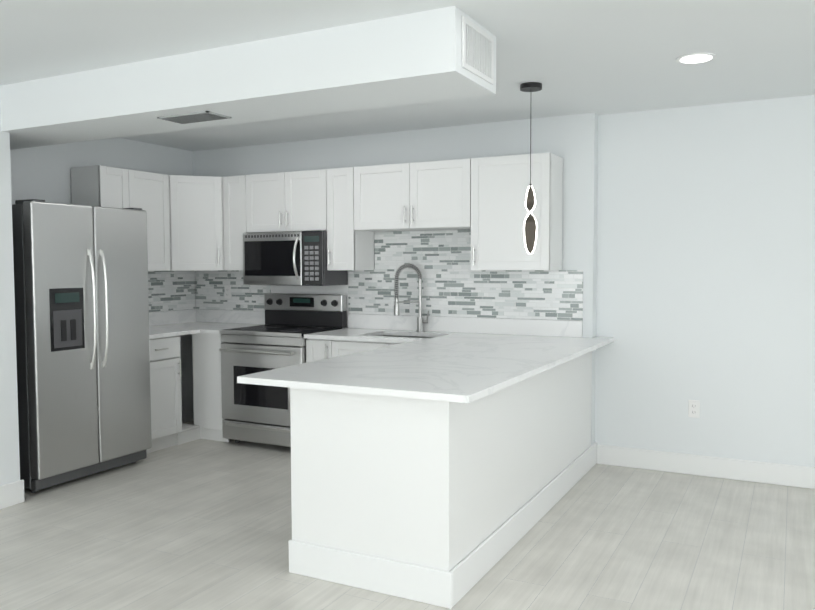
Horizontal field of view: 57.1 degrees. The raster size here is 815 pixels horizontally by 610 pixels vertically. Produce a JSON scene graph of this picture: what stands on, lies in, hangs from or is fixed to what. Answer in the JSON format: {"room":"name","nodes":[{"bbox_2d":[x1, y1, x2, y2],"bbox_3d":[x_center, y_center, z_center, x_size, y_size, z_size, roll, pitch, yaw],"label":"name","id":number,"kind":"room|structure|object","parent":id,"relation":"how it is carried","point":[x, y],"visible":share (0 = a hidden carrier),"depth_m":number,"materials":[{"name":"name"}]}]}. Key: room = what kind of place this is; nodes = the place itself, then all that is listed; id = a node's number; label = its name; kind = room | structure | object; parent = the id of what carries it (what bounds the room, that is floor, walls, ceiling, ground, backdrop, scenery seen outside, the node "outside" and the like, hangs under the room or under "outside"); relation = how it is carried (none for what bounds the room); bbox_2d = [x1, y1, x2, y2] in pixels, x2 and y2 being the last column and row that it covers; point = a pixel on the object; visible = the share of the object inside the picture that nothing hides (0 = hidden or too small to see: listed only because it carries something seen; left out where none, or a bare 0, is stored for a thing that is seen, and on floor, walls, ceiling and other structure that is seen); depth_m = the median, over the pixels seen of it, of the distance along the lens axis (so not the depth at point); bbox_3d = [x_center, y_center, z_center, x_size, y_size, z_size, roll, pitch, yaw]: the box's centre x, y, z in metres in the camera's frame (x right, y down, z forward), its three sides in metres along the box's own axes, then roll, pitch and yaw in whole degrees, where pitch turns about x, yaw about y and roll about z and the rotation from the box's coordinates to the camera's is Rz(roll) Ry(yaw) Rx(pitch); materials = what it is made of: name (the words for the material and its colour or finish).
{"room":"kitchen","nodes":[
{"label":"kitchen","id":0,"kind":"room"},
{"bbox_2d":[0,101,19,485],"bbox_3d":[-4.215,0.099,1.838,1.070,2.426,6.290,1,3,27],"label":"wall","id":1,"kind":"structure","parent":0,"point":[9,453],"depth_m":4.34,"materials":[{"name":"white paint"}]},
{"bbox_2d":[0,479,24,508],"bbox_3d":[-3.725,1.254,1.656,0.016,0.135,6.306,1,3,27],"label":"baseboard","id":2,"kind":"structure","parent":1,"relation":"attached to","point":[12,494],"depth_m":4.38,"materials":[{"name":"white wood"}]},
{"bbox_2d":[10,137,195,422],"bbox_3d":[-2.586,-0.115,5.830,0.300,2.426,2.310,1,3,27],"label":"wall","id":3,"kind":"structure","parent":0,"point":[42,172],"depth_m":5.77,"materials":[{"name":"white paint"}]},
{"bbox_2d":[71,165,169,270],"bbox_3d":[-2.200,-0.650,5.825,0.340,0.773,0.677,1,3,27],"label":"upper cabinet","id":4,"kind":"object","parent":3,"relation":"attached to","point":[108,186],"visible":0.4,"depth_m":5.76,"materials":[{"name":"white wood"}]},
{"bbox_2d":[148,271,195,311],"bbox_3d":[-2.213,-0.108,6.210,0.009,0.348,1.230,1,3,27],"label":"backsplash","id":5,"kind":"structure","parent":3,"relation":"attached to","point":[167,290],"depth_m":6.51,"materials":[{"name":"tile"}]},
{"bbox_2d":[193,113,597,445],"bbox_3d":[-0.367,-0.142,6.209,3.895,2.426,0.400,1,3,27],"label":"wall","id":6,"kind":"structure","parent":0,"point":[571,141],"depth_m":5.43,"materials":[{"name":"white paint"}]},
{"bbox_2d":[169,175,225,270],"bbox_3d":[-1.791,-0.679,6.341,0.612,0.773,0.612,1,3,27],"label":"upper cabinet","id":7,"kind":"object","parent":6,"relation":"attached to","point":[196,216],"visible":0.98,"depth_m":6.13,"materials":[{"name":"white wood"}]},
{"bbox_2d":[196,230,582,327],"bbox_3d":[-0.358,-0.194,5.967,3.524,0.764,0.009,1,3,27],"label":"backsplash","id":8,"kind":"structure","parent":6,"relation":"attached to","point":[454,284],"depth_m":5.67,"materials":[{"name":"tile"}]},
{"bbox_2d":[224,285,230,298],"bbox_3d":[-1.583,-0.115,6.596,0.072,0.116,0.008,1,3,27],"label":"outlet","id":9,"kind":"object","parent":8,"relation":"attached to","point":[227,289],"visible":1,"depth_m":6.59,"materials":[{"name":"white plastic"}]},
{"bbox_2d":[223,153,562,270],"bbox_3d":[-0.229,-0.649,5.683,2.761,0.773,0.350,1,3,27],"label":"upper cabinet","id":10,"kind":"object","parent":6,"relation":"attached to","point":[350,210],"visible":0.98,"depth_m":5.40,"materials":[{"name":"white wood"}]},
{"bbox_2d":[243,231,347,285],"bbox_3d":[-0.920,-0.370,6.004,0.772,0.421,0.422,1,3,27],"label":"microwave","id":11,"kind":"object","parent":10,"relation":"attached to","point":[296,258],"visible":1,"depth_m":5.86,"materials":[{"name":"grey metal"}]},
{"bbox_2d":[0,420,814,609],"bbox_3d":[-0.234,1.359,1.290,8.700,0.060,9.250,1,3,27],"label":"floor","id":12,"kind":"structure","parent":0,"point":[201,524],"depth_m":3.73,"materials":[{"name":"grey wood"}]},
{"bbox_2d":[12,199,151,492],"bbox_3d":[-2.328,0.238,5.045,0.791,1.800,0.900,1,3,27],"label":"fridge","id":13,"kind":"object","parent":12,"relation":"on","point":[82,330],"visible":1,"depth_m":4.77,"materials":[{"name":"grey metal"}]},
{"bbox_2d":[146,336,181,453],"bbox_3d":[-2.110,0.669,5.755,0.640,0.864,0.442,1,3,27],"label":"base cabinet","id":14,"kind":"object","parent":12,"relation":"on","point":[165,392],"visible":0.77,"depth_m":5.68,"materials":[{"name":"white wood"}]},
{"bbox_2d":[177,333,200,444],"bbox_3d":[-1.968,0.652,6.076,0.596,0.864,0.260,1,3,27],"label":"base cabinet","id":15,"kind":"object","parent":12,"relation":"on","point":[189,432],"depth_m":6.02,"materials":[{"name":"white wood"}]},
{"bbox_2d":[199,333,229,441],"bbox_3d":[-1.413,0.643,6.220,0.251,0.864,0.606,1,3,27],"label":"base cabinet","id":16,"kind":"object","parent":12,"relation":"on","point":[207,400],"depth_m":5.96,"materials":[{"name":"white wood"}]},
{"bbox_2d":[149,309,264,338],"bbox_3d":[-1.830,0.147,6.042,0.851,0.144,1.258,1,3,27],"label":"countertop","id":17,"kind":"structure","parent":16,"relation":"on","point":[179,322],"depth_m":6.46,"materials":[{"name":"white stone"}]},
{"bbox_2d":[219,293,346,446],"bbox_3d":[-0.988,0.506,5.913,0.772,1.166,0.700,1,3,27],"label":"range","id":18,"kind":"object","parent":12,"relation":"on","point":[256,413],"visible":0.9,"depth_m":5.75,"materials":[{"name":"grey metal"}]},
{"bbox_2d":[306,338,401,362],"bbox_3d":[-0.096,0.675,5.522,1.172,0.864,0.640,1,3,27],"label":"base cabinet","id":19,"kind":"object","parent":12,"relation":"on","point":[318,349],"visible":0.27,"depth_m":5.40,"materials":[{"name":"white wood"}]},
{"bbox_2d":[288,351,596,608],"bbox_3d":[0.394,0.735,4.325,0.811,0.865,2.526,1,3,27],"label":"base cabinet","id":20,"kind":"object","parent":12,"relation":"on","point":[443,485],"depth_m":3.28,"materials":[{"name":"white wood"}]},
{"bbox_2d":[237,314,613,402],"bbox_3d":[-0.095,0.314,4.510,2.086,0.330,2.602,1,3,27],"label":"countertop","id":21,"kind":"structure","parent":20,"relation":"on","point":[461,359],"depth_m":4.07,"materials":[{"name":"white stone"}]},
{"bbox_2d":[394,263,428,331],"bbox_3d":[0.034,-0.056,5.639,0.249,0.518,0.163,1,3,27],"label":"faucet","id":22,"kind":"object","parent":21,"relation":"on","point":[420,321],"visible":1,"depth_m":5.64,"materials":[{"name":"silver metal"}]},
{"bbox_2d":[0,0,814,150],"bbox_3d":[-0.242,-1.134,1.160,8.700,0.080,9.250,1,3,27],"label":"ceiling","id":23,"kind":"structure","parent":0,"point":[597,57],"depth_m":3.54,"materials":[{"name":"white paint"}]},
{"bbox_2d":[0,6,495,149],"bbox_3d":[-1.304,-1.111,4.015,3.600,0.256,0.460,1,3,27],"label":"soffit beam","id":24,"kind":"structure","parent":23,"relation":"attached to","point":[412,58],"depth_m":3.52,"materials":[{"name":"white paint"}]},
{"bbox_2d":[157,111,231,123],"bbox_3d":[-1.108,-0.972,3.898,0.340,0.010,0.180,1,3,27],"label":"air vent","id":25,"kind":"object","parent":24,"relation":"attached to","point":[195,117],"visible":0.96,"depth_m":3.87,"materials":[{"name":"grey metal"}]},
{"bbox_2d":[462,15,493,84],"bbox_3d":[0.301,-1.078,3.190,0.008,0.205,0.345,1,3,27],"label":"air vent","id":26,"kind":"object","parent":24,"relation":"attached to","point":[477,51],"visible":1,"depth_m":3.18,"materials":[{"name":"white metal"}]},
{"bbox_2d":[520,82,541,254],"bbox_3d":[0.708,-0.776,4.311,0.124,0.969,0.124,1,3,27],"label":"pendant lamp","id":27,"kind":"object","parent":23,"relation":"hanging from","point":[530,229],"visible":1,"depth_m":4.32,"materials":[{"name":"black plastic"}]},
{"bbox_2d":[676,52,716,63],"bbox_3d":[1.440,-1.230,3.741,0.190,0.008,0.190,1,3,27],"label":"recessed light","id":28,"kind":"object","parent":23,"relation":"in","point":[696,58],"visible":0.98,"depth_m":3.73,"materials":[{"name":"white"}]},
{"bbox_2d":[595,95,814,466],"bbox_3d":[3.433,-0.056,4.306,4.605,2.426,0.300,1,3,27],"label":"wall","id":29,"kind":"structure","parent":0,"point":[705,291],"depth_m":4.89,"materials":[{"name":"white paint"}]},
{"bbox_2d":[688,400,699,417],"bbox_3d":[1.898,0.688,4.965,0.072,0.116,0.008,1,3,27],"label":"outlet","id":30,"kind":"object","parent":29,"relation":"attached to","point":[693,408],"visible":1,"depth_m":4.96,"materials":[{"name":"white plastic"}]},
{"bbox_2d":[597,445,814,488],"bbox_3d":[3.371,1.096,4.222,4.589,0.135,0.016,1,3,27],"label":"baseboard","id":31,"kind":"structure","parent":29,"relation":"attached to","point":[756,471],"depth_m":4.93,"materials":[{"name":"white wood"}]}
]}

